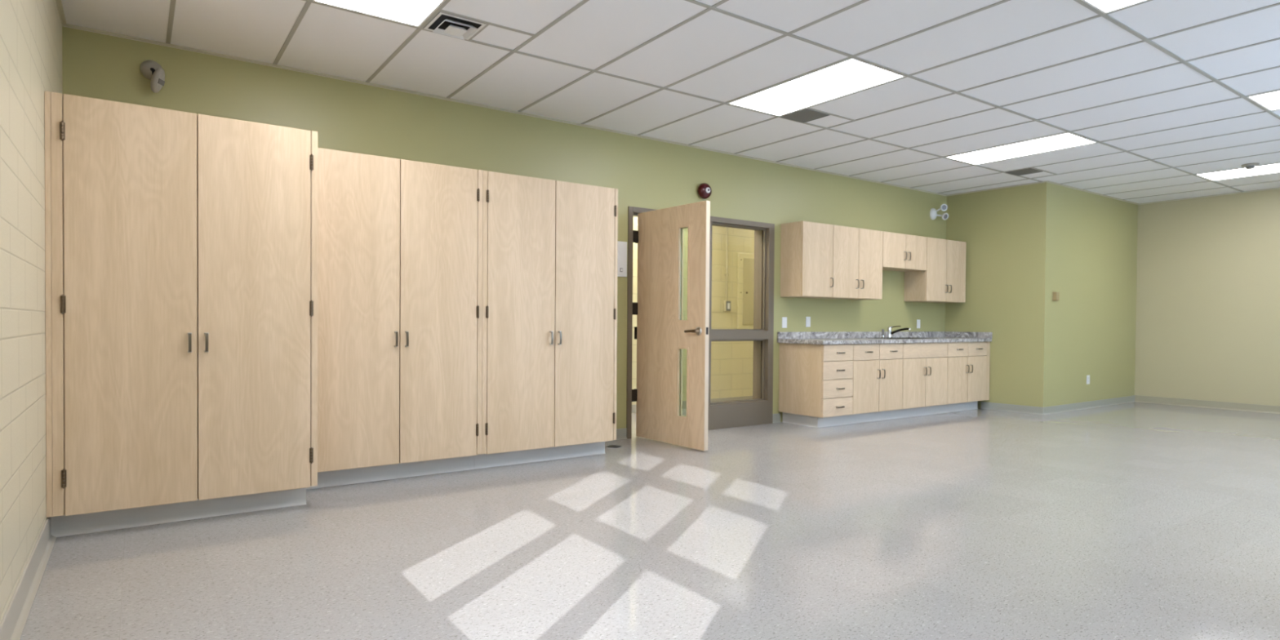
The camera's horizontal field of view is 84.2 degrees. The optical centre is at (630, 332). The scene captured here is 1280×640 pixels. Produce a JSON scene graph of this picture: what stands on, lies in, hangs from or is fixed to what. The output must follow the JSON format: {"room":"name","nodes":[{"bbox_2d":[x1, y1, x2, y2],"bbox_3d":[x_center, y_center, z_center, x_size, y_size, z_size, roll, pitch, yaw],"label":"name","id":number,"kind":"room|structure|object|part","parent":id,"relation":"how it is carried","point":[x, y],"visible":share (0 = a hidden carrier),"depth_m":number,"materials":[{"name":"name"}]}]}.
{"room":"empty classroom","nodes":[
{"label":"empty classroom","id":0,"kind":"room"},
{"bbox_2d":[0,0,62,622],"bbox_3d":[-1.714,-0.370,1.662,0.200,2.826,6.500,0,1,-35],"label":"wall","id":1,"kind":"structure","parent":0,"point":[31,30],"depth_m":2.69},
{"bbox_2d":[0,516,56,639],"bbox_3d":[-1.369,0.990,1.375,0.030,0.120,5.190,0,1,-35],"label":"baseboard","id":2,"kind":"structure","parent":1,"relation":"attached to","point":[12,624],"depth_m":2.69,"materials":[{"name":"grey rubber"}]},
{"bbox_2d":[62,26,946,428],"bbox_3d":[0.373,-0.432,6.968,9.305,2.826,0.200,0,1,-35],"label":"wall","id":3,"kind":"structure","parent":0,"point":[346,116],"depth_m":6.09,"materials":[{"name":"green paint"}]},
{"bbox_2d":[139,60,164,93],"bbox_3d":[-2.975,-1.600,4.403,0.129,0.216,0.124,0,1,-35],"label":"sensor","id":4,"kind":"object","parent":3,"relation":"attached to","point":[152,70],"visible":1,"depth_m":4.40,"materials":[{"name":"white plastic"}]},
{"bbox_3d":[-2.969,-1.617,4.406,0.055,0.074,0.028,1,1,27],"label":"swivel arm","id":5,"kind":"part","parent":4,"relation":"part of","materials":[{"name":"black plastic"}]},
{"bbox_2d":[617,241,626,276],"bbox_3d":[-0.137,-0.677,6.465,0.245,0.323,0.030,0,1,-35],"label":"control panel","id":6,"kind":"object","parent":3,"relation":"attached to","point":[622,246],"visible":0.51,"depth_m":6.50,"materials":[{"name":"white plastic"}]},
{"bbox_2d":[626,200,710,450],"bbox_3d":[0.562,-0.089,6.553,0.962,2.155,1.133,0,1,-35],"label":"door","id":7,"kind":"structure","parent":3,"relation":"in","point":[661,333],"depth_m":6.26,"materials":[{"name":"beige wood"}]},
{"bbox_3d":[0.302,-0.096,6.925,0.962,2.155,0.224,0,1,-35],"label":"frame","id":8,"kind":"part","parent":7,"relation":"part of","materials":[{"name":"beige metal"}]},
{"bbox_3d":[0.498,-0.014,5.985,0.031,0.027,0.130,0,1,-40],"label":"lever handle","id":9,"kind":"part","parent":7,"relation":"part of","materials":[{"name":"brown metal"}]},
{"bbox_2d":[613,413,781,440],"bbox_3d":[0.574,0.933,7.004,2.590,0.100,0.016,0,1,-35],"label":"baseboard","id":10,"kind":"structure","parent":3,"relation":"attached to","point":[621,433],"depth_m":6.57,"materials":[{"name":"grey rubber"}]},
{"bbox_2d":[697,182,711,199],"bbox_3d":[0.740,-1.409,7.019,0.156,0.156,0.106,0,1,-35],"label":"bell","id":11,"kind":"object","parent":3,"relation":"attached to","point":[704,190],"visible":1,"depth_m":6.99,"materials":[{"name":"red metal"}]},
{"bbox_2d":[707,216,774,430],"bbox_3d":[1.087,-0.098,7.474,0.954,2.155,0.224,0,1,-35],"label":"window frame","id":12,"kind":"structure","parent":3,"relation":"in","point":[758,410],"depth_m":7.61,"materials":[{"name":"grey metal"}]},
{"bbox_2d":[782,316,786,328],"bbox_3d":[1.685,-0.114,7.765,0.072,0.118,0.010,0,1,-35],"label":"wall outlet","id":13,"kind":"object","parent":3,"relation":"attached to","point":[784,318],"visible":1,"depth_m":7.76,"materials":[{"name":"white plastic"}]},
{"bbox_2d":[780,221,833,297],"bbox_3d":[1.932,-0.787,7.719,0.494,0.793,0.344,0,1,-35],"label":"upper cabinet","id":14,"kind":"object","parent":3,"relation":"attached to","point":[806,248],"visible":1,"depth_m":7.60,"materials":[{"name":"brown wood"}]},
{"bbox_3d":[2.005,-0.784,7.615,0.489,0.791,0.020,0,1,-35],"label":"door","id":15,"kind":"part","parent":14,"relation":"part of","materials":[{"name":"brown wood"}]},
{"bbox_2d":[805,316,810,326],"bbox_3d":[1.999,-0.124,7.984,0.072,0.115,0.010,0,1,-35],"label":"wall outlet","id":16,"kind":"object","parent":3,"relation":"attached to","point":[807,318],"visible":1,"depth_m":7.98,"materials":[{"name":"white plastic"}]},
{"bbox_2d":[819,225,883,299],"bbox_3d":[2.495,-0.788,8.114,0.880,0.793,0.344,0,1,-35],"label":"upper cabinet","id":17,"kind":"object","parent":3,"relation":"attached to","point":[857,257],"visible":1,"depth_m":7.99,"materials":[{"name":"brown wood"}]},
{"bbox_3d":[2.388,-0.786,7.883,0.435,0.791,0.020,0,1,-35],"label":"door","id":18,"kind":"part","parent":17,"relation":"part of","materials":[{"name":"brown wood"}]},
{"bbox_3d":[2.749,-0.787,8.136,0.434,0.791,0.020,0,1,-35],"label":"door","id":19,"kind":"part","parent":17,"relation":"part of","materials":[{"name":"brown wood"}]},
{"bbox_2d":[777,331,945,338],"bbox_3d":[2.920,0.025,8.624,3.233,0.078,0.021,0,1,-35],"label":"backsplash","id":20,"kind":"structure","parent":3,"relation":"attached to","point":[806,335],"depth_m":8.40,"materials":[{"name":"grey stone"}]},
{"bbox_2d":[882,231,927,271],"bbox_3d":[3.220,-0.979,8.617,0.883,0.415,0.344,0,1,-35],"label":"upper cabinet","id":21,"kind":"object","parent":3,"relation":"attached to","point":[901,252],"visible":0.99,"depth_m":8.50,"materials":[{"name":"brown wood"}]},
{"bbox_3d":[3.113,-0.977,8.387,0.439,0.413,0.020,0,1,-35],"label":"door","id":22,"kind":"part","parent":21,"relation":"part of","materials":[{"name":"brown wood"}]},
{"bbox_3d":[3.475,-0.978,8.641,0.433,0.413,0.020,0,1,-35],"label":"door","id":23,"kind":"part","parent":21,"relation":"part of","materials":[{"name":"brown wood"}]},
{"bbox_2d":[916,319,919,328],"bbox_3d":[3.738,-0.116,9.202,0.072,0.112,0.010,0,1,-35],"label":"wall outlet","id":24,"kind":"object","parent":3,"relation":"attached to","point":[917,320],"visible":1,"depth_m":9.19,"materials":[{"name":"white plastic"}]},
{"bbox_2d":[904,236,966,302],"bbox_3d":[3.942,-0.793,9.127,0.883,0.791,0.344,0,1,-35],"label":"upper cabinet","id":25,"kind":"object","parent":3,"relation":"attached to","point":[944,279],"visible":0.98,"depth_m":8.97,"materials":[{"name":"brown wood"}]},
{"bbox_3d":[3.833,-0.791,8.895,0.432,0.789,0.020,0,1,-35],"label":"door","id":26,"kind":"part","parent":25,"relation":"part of","materials":[{"name":"brown wood"}]},
{"bbox_3d":[4.195,-0.792,9.148,0.440,0.789,0.020,0,1,-35],"label":"door","id":27,"kind":"part","parent":25,"relation":"part of","materials":[{"name":"brown wood"}]},
{"bbox_2d":[929,204,948,220],"bbox_3d":[4.050,-1.583,9.301,0.216,0.206,0.114,1,1,32],"label":"emergency light","id":28,"kind":"object","parent":3,"relation":"attached to","point":[933,214],"visible":1,"depth_m":9.29,"materials":[{"name":"white plastic"}]},
{"bbox_2d":[19,401,1279,639],"bbox_3d":[2.721,1.073,5.986,12.520,0.120,8.550,0,1,-35],"label":"floor","id":29,"kind":"structure","parent":0,"point":[1129,521],"depth_m":3.39,"materials":[{"name":"tile"}]},
{"bbox_2d":[44,90,317,537],"bbox_3d":[-2.577,-0.076,4.122,1.205,2.155,1.080,0,1,-35],"label":"storage cabinet","id":30,"kind":"object","parent":29,"relation":"on","point":[181,247],"visible":1,"depth_m":3.67,"materials":[{"name":"brown wood"}]},
{"bbox_3d":[-2.505,-0.131,3.566,0.545,2.029,0.020,0,1,-35],"label":"door","id":31,"kind":"part","parent":30,"relation":"part of","materials":[{"name":"brown wood"}]},
{"bbox_3d":[-2.295,0.051,3.683,0.017,0.104,0.035,0,1,-35],"label":"handle","id":32,"kind":"part","parent":30,"relation":"part of","materials":[{"name":"brown metal"}]},
{"bbox_3d":[-2.233,0.050,3.727,0.017,0.104,0.035,0,1,-35],"label":"handle","id":33,"kind":"part","parent":30,"relation":"part of","materials":[{"name":"brown metal"}]},
{"bbox_3d":[-2.053,-0.132,3.883,0.547,2.029,0.020,0,1,-35],"label":"door","id":34,"kind":"part","parent":30,"relation":"part of","materials":[{"name":"brown wood"}]},
{"bbox_2d":[306,147,482,488],"bbox_3d":[-1.716,-0.082,4.968,1.172,2.155,0.680,0,1,-35],"label":"storage cabinet","id":35,"kind":"object","parent":29,"relation":"on","point":[400,241],"visible":0.98,"depth_m":4.72,"materials":[{"name":"brown wood"}]},
{"bbox_3d":[-1.768,-0.140,4.570,0.540,2.029,0.020,0,1,-35],"label":"door","id":36,"kind":"part","parent":35,"relation":"part of","materials":[{"name":"brown wood"}]},
{"bbox_3d":[-1.554,0.041,4.690,0.017,0.104,0.035,0,1,-35],"label":"handle","id":37,"kind":"part","parent":35,"relation":"part of","materials":[{"name":"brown metal"}]},
{"bbox_3d":[-1.497,0.041,4.730,0.017,0.104,0.035,0,1,-35],"label":"handle","id":38,"kind":"part","parent":35,"relation":"part of","materials":[{"name":"brown metal"}]},
{"bbox_3d":[-1.320,-0.141,4.884,0.542,2.029,0.020,0,1,-35],"label":"door","id":39,"kind":"part","parent":35,"relation":"part of","materials":[{"name":"brown wood"}]},
{"bbox_2d":[474,170,617,469],"bbox_3d":[-0.761,-0.085,5.637,1.158,2.155,0.680,0,1,-35],"label":"storage cabinet","id":40,"kind":"object","parent":29,"relation":"on","point":[550,246],"visible":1,"depth_m":5.36,"materials":[{"name":"brown wood"}]},
{"bbox_3d":[-0.809,-0.143,5.242,0.548,2.029,0.020,0,1,-35],"label":"door","id":41,"kind":"part","parent":40,"relation":"part of","materials":[{"name":"brown wood"}]},
{"bbox_3d":[-0.601,0.039,5.357,0.017,0.104,0.035,0,1,-35],"label":"handle","id":42,"kind":"part","parent":40,"relation":"part of","materials":[{"name":"grey metal"}]},
{"bbox_3d":[-0.541,0.038,5.399,0.017,0.104,0.035,0,1,-35],"label":"handle","id":43,"kind":"part","parent":40,"relation":"part of","materials":[{"name":"grey metal"}]},
{"bbox_3d":[-0.361,-0.144,5.556,0.535,2.029,0.020,0,1,-35],"label":"door","id":44,"kind":"part","parent":40,"relation":"part of","materials":[{"name":"brown wood"}]},
{"bbox_2d":[607,444,621,447],"bbox_3d":[-0.147,0.987,6.168,0.124,0.004,0.124,0,1,-35],"label":"floor drain","id":45,"kind":"object","parent":29,"relation":"on","point":[609,446],"visible":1,"depth_m":6.16,"materials":[{"name":"grey metal"}]},
{"bbox_2d":[778,342,853,427],"bbox_3d":[1.995,0.550,7.604,0.480,0.868,0.641,0,1,-35],"label":"base cabinet","id":46,"kind":"object","parent":29,"relation":"on","point":[815,382],"visible":1,"depth_m":7.42,"materials":[{"name":"brown wood"}]},
{"bbox_3d":[2.151,0.773,7.382,0.474,0.186,0.020,0,1,-35],"label":"drawer","id":47,"kind":"part","parent":46,"relation":"part of","materials":[{"name":"brown wood"}]},
{"bbox_3d":[2.155,0.208,7.374,0.474,0.165,0.020,0,1,-35],"label":"drawer","id":48,"kind":"part","parent":46,"relation":"part of","materials":[{"name":"brown wood"}]},
{"bbox_3d":[2.154,0.389,7.376,0.474,0.185,0.020,0,1,-35],"label":"drawer","id":49,"kind":"part","parent":46,"relation":"part of","materials":[{"name":"brown wood"}]},
{"bbox_3d":[2.152,0.581,7.379,0.474,0.186,0.020,0,1,-35],"label":"drawer","id":50,"kind":"part","parent":46,"relation":"part of","materials":[{"name":"brown wood"}]},
{"bbox_2d":[844,342,902,424],"bbox_3d":[2.552,0.549,7.995,0.881,0.868,0.641,0,1,-35],"label":"base cabinet","id":51,"kind":"object","parent":29,"relation":"on","point":[877,368],"visible":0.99,"depth_m":7.75,"materials":[{"name":"brown wood"}]},
{"bbox_3d":[2.533,0.581,7.646,0.444,0.566,0.020,0,1,-35],"label":"door","id":52,"kind":"part","parent":51,"relation":"part of","materials":[{"name":"brown wood"}]},
{"bbox_3d":[2.536,0.208,7.640,0.444,0.168,0.020,0,1,-35],"label":"drawer","id":53,"kind":"part","parent":51,"relation":"part of","materials":[{"name":"brown wood"}]},
{"bbox_3d":[2.894,0.580,7.898,0.425,0.566,0.020,0,1,-35],"label":"door","id":54,"kind":"part","parent":51,"relation":"part of","materials":[{"name":"brown wood"}]},
{"bbox_3d":[2.897,0.207,7.893,0.425,0.168,0.020,0,1,-35],"label":"drawer","id":55,"kind":"part","parent":51,"relation":"part of","materials":[{"name":"brown wood"}]},
{"bbox_2d":[893,342,947,418],"bbox_3d":[3.281,0.547,8.505,0.899,0.868,0.641,0,1,-35],"label":"base cabinet","id":56,"kind":"object","parent":29,"relation":"on","point":[925,365],"visible":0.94,"depth_m":8.27,"materials":[{"name":"brown wood"}]},
{"bbox_3d":[3.252,0.579,8.149,0.436,0.566,0.020,0,1,-35],"label":"door","id":57,"kind":"part","parent":56,"relation":"part of","materials":[{"name":"brown wood"}]},
{"bbox_3d":[3.620,0.578,8.407,0.451,0.566,0.020,0,1,-35],"label":"door","id":58,"kind":"part","parent":56,"relation":"part of","materials":[{"name":"brown wood"}]},
{"bbox_2d":[938,342,990,413],"bbox_3d":[4.043,0.544,9.039,0.961,0.868,0.641,0,1,-35],"label":"base cabinet","id":59,"kind":"object","parent":29,"relation":"on","point":[968,362],"visible":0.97,"depth_m":8.80,"materials":[{"name":"brown wood"}]},
{"bbox_2d":[777,331,992,344],"bbox_3d":[3.107,0.050,8.383,3.262,0.118,0.631,0,1,-35],"label":"countertop","id":60,"kind":"structure","parent":59,"relation":"on","point":[806,337],"depth_m":8.28,"materials":[{"name":"grey stone"}]},
{"bbox_2d":[886,325,911,337],"bbox_3d":[3.231,-0.013,8.558,0.067,0.148,0.297,0,1,-42],"label":"faucet","id":61,"kind":"object","parent":60,"relation":"on","point":[890,332],"visible":1,"depth_m":8.61,"materials":[{"name":"silver metal"}]},
{"bbox_3d":[3.241,-0.017,8.555,0.032,0.092,0.244,0,1,-44],"label":"spout","id":62,"kind":"part","parent":61,"relation":"part of","materials":[{"name":"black metal"}]},
{"bbox_2d":[870,337,937,338],"bbox_3d":[3.269,0.141,8.513,0.780,0.158,0.420,0,1,-35],"label":"sink","id":63,"kind":"object","parent":60,"relation":"in","point":[898,337],"visible":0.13,"depth_m":8.44,"materials":[{"name":"silver metal"}]},
{"bbox_2d":[880,328,884,337],"bbox_3d":[3.056,0.007,8.589,0.044,0.105,0.044,0,1,-35],"label":"sprayer","id":64,"kind":"object","parent":63,"relation":"on","point":[882,330],"visible":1,"depth_m":8.58,"materials":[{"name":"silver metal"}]},
{"bbox_3d":[3.988,0.577,8.665,0.437,0.566,0.020,0,1,-35],"label":"door","id":65,"kind":"part","parent":59,"relation":"part of","materials":[{"name":"brown wood"}]},
{"bbox_3d":[3.991,0.204,8.659,0.437,0.168,0.020,0,1,-35],"label":"drawer","id":66,"kind":"part","parent":59,"relation":"part of","materials":[{"name":"brown wood"}]},
{"bbox_3d":[4.351,0.576,8.918,0.435,0.566,0.020,0,1,-35],"label":"door","id":67,"kind":"part","parent":59,"relation":"part of","materials":[{"name":"brown wood"}]},
{"bbox_3d":[4.353,0.203,8.913,0.435,0.168,0.020,0,1,-35],"label":"drawer","id":68,"kind":"part","parent":59,"relation":"part of","materials":[{"name":"brown wood"}]},
{"bbox_2d":[61,0,1279,203],"bbox_3d":[2.743,-1.872,5.943,12.520,0.120,8.550,0,1,-35],"label":"ceiling","id":69,"kind":"structure","parent":0,"point":[327,40],"depth_m":4.81,"materials":[{"name":"white tile"}]},
{"bbox_2d":[312,0,445,26],"bbox_3d":[-1.153,-1.803,3.540,0.586,0.006,1.196,0,1,-35],"label":"recessed light","id":70,"kind":"object","parent":69,"relation":"in","point":[411,12],"visible":1,"depth_m":3.94,"materials":[{"name":"white plastic"}]},
{"bbox_2d":[423,12,485,39],"bbox_3d":[-1.040,-1.796,4.181,0.278,0.037,0.278,0,1,-35],"label":"ceiling vent","id":71,"kind":"object","parent":69,"relation":"in","point":[444,24],"visible":1,"depth_m":4.16,"materials":[{"name":"white plastic"}]},
{"bbox_2d":[165,0,1279,199],"bbox_3d":[3.322,-1.794,5.160,12.070,0.006,6.100,0,1,-35],"label":"grid","id":72,"kind":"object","parent":69,"relation":"attached to","point":[172,5],"depth_m":4.96,"materials":[{"name":"white metal"}]},
{"bbox_2d":[781,108,829,123],"bbox_3d":[1.458,-1.816,5.930,0.278,0.009,0.278,0,1,-35],"label":"ceiling vent","id":73,"kind":"object","parent":69,"relation":"in","point":[806,115],"visible":1,"depth_m":5.92,"materials":[{"name":"grey metal"}]},
{"bbox_2d":[727,57,905,116],"bbox_3d":[1.345,-1.810,5.289,0.586,0.006,1.196,0,1,-35],"label":"recessed light","id":74,"kind":"object","parent":69,"relation":"in","point":[850,76],"visible":1,"depth_m":5.22,"materials":[{"name":"white plastic"}]},
{"bbox_2d":[945,132,1097,164],"bbox_3d":[3.844,-1.817,7.039,0.586,0.006,1.196,0,1,-35],"label":"recessed light","id":75,"kind":"object","parent":69,"relation":"in","point":[1065,140],"visible":1,"depth_m":6.99,"materials":[{"name":"white plastic"}]},
{"bbox_2d":[1005,168,1042,175],"bbox_3d":[4.456,-1.825,8.029,0.278,0.009,0.278,0,1,-35],"label":"ceiling vent","id":76,"kind":"object","parent":69,"relation":"in","point":[1029,171],"visible":1,"depth_m":8.01,"materials":[{"name":"grey metal"}]},
{"bbox_2d":[1081,0,1147,13],"bbox_3d":[2.744,-1.771,3.291,0.586,0.006,1.196,0,1,-35],"label":"recessed light","id":77,"kind":"object","parent":69,"relation":"in","point":[1105,6],"visible":1,"depth_m":3.83,"materials":[{"name":"white plastic"}]},
{"bbox_2d":[1195,163,1279,181],"bbox_3d":[7.042,-1.804,7.789,0.586,0.006,1.196,0,1,-35],"label":"recessed light","id":78,"kind":"object","parent":69,"relation":"in","point":[1271,168],"visible":1,"depth_m":8.00,"materials":[{"name":"white plastic"}]},
{"bbox_2d":[1240,162,1259,168],"bbox_3d":[6.641,-1.783,7.594,0.150,0.050,0.150,0,1,-35],"label":"smoke detector","id":79,"kind":"object","parent":69,"relation":"attached to","point":[1248,166],"visible":1,"depth_m":7.56,"materials":[{"name":"white plastic"}]},
{"bbox_2d":[1247,90,1279,111],"bbox_3d":[5.243,-1.778,5.040,0.586,0.006,1.196,0,1,-35],"label":"recessed light","id":80,"kind":"object","parent":69,"relation":"in","point":[1270,101],"visible":1,"depth_m":5.43,"materials":[{"name":"white plastic"}]},
{"bbox_2d":[631,216,754,404],"bbox_3d":[0.166,-0.458,8.654,8.200,2.826,0.200,0,1,-35],"label":"wall","id":81,"kind":"structure","parent":0,"point":[731,362],"depth_m":9.27,"materials":[{"name":"yellow paint"}]},
{"bbox_2d":[631,395,752,413],"bbox_3d":[0.133,0.907,8.532,8.000,0.100,0.006,0,1,-35],"label":"baseboard","id":82,"kind":"structure","parent":81,"relation":"attached to","point":[684,402],"depth_m":9.24,"materials":[{"name":"grey rubber"}]},
{"bbox_2d":[724,226,728,300],"bbox_3d":[1.256,-1.145,9.262,0.052,1.449,0.032,0,1,-35],"label":"conduit","id":83,"kind":"object","parent":81,"relation":"attached to","point":[726,265],"visible":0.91,"depth_m":9.25,"materials":[{"name":"metal"}]},
{"bbox_2d":[723,300,730,311],"bbox_3d":[1.262,-0.350,9.267,0.090,0.140,0.056,0,1,-35],"label":"switch box","id":84,"kind":"object","parent":81,"relation":"attached to","point":[726,304],"visible":1,"depth_m":9.25,"materials":[{"name":"beige paint"}]},
{"bbox_3d":[1.273,-0.350,9.251,0.076,0.124,0.005,0,1,-35],"label":"plate","id":85,"kind":"part","parent":84,"relation":"part of","materials":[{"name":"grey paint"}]},
{"bbox_2d":[737,253,754,328],"bbox_3d":[1.583,-0.551,9.502,0.395,1.020,0.033,0,1,-35],"label":"electrical panel","id":86,"kind":"object","parent":81,"relation":"attached to","point":[745,277],"visible":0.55,"depth_m":9.46,"materials":[{"name":"beige paint"}]},
{"bbox_3d":[1.604,-0.551,9.511,0.260,0.890,0.006,0,1,-35],"label":"door","id":87,"kind":"part","parent":86,"relation":"part of","materials":[{"name":"beige paint"}]},
{"bbox_2d":[945,182,1137,408],"bbox_3d":[5.673,-0.435,9.919,2.765,2.826,1.445,0,1,-35],"label":"wall","id":88,"kind":"structure","parent":0,"point":[1025,244],"depth_m":9.04,"materials":[{"name":"green paint"}]},
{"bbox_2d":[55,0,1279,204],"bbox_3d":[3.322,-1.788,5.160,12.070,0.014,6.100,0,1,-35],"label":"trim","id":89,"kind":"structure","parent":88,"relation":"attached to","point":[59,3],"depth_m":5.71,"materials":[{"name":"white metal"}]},
{"bbox_2d":[1052,291,1059,301],"bbox_3d":[5.229,-0.448,8.700,0.120,0.110,0.042,0,1,-35],"label":"thermostat","id":90,"kind":"object","parent":88,"relation":"attached to","point":[1055,295],"visible":1,"depth_m":8.67,"materials":[{"name":"beige plastic"}]},
{"bbox_2d":[981,395,1134,414],"bbox_3d":[5.873,0.938,9.651,2.752,0.090,0.757,0,1,-35],"label":"baseboard","id":91,"kind":"structure","parent":88,"relation":"attached to","point":[984,405],"depth_m":9.01,"materials":[{"name":"grey rubber"}]},
{"bbox_2d":[1086,374,1089,384],"bbox_3d":[5.986,0.613,9.271,0.085,0.118,0.009,0,1,-35],"label":"wall outlet","id":92,"kind":"object","parent":88,"relation":"attached to","point":[1087,376],"visible":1,"depth_m":9.26,"materials":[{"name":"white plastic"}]},
{"bbox_2d":[1134,188,1279,405],"bbox_3d":[8.337,-0.398,8.699,0.200,2.826,6.500,0,1,-35],"label":"wall","id":93,"kind":"structure","parent":0,"point":[1207,322],"depth_m":9.42,"materials":[{"name":"beige paint"}]},
{"bbox_2d":[1134,395,1279,413],"bbox_3d":[8.596,0.978,8.147,0.016,0.095,4.855,0,1,-35],"label":"baseboard","id":94,"kind":"structure","parent":93,"relation":"attached to","point":[1159,400],"depth_m":9.42,"materials":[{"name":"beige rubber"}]}
]}

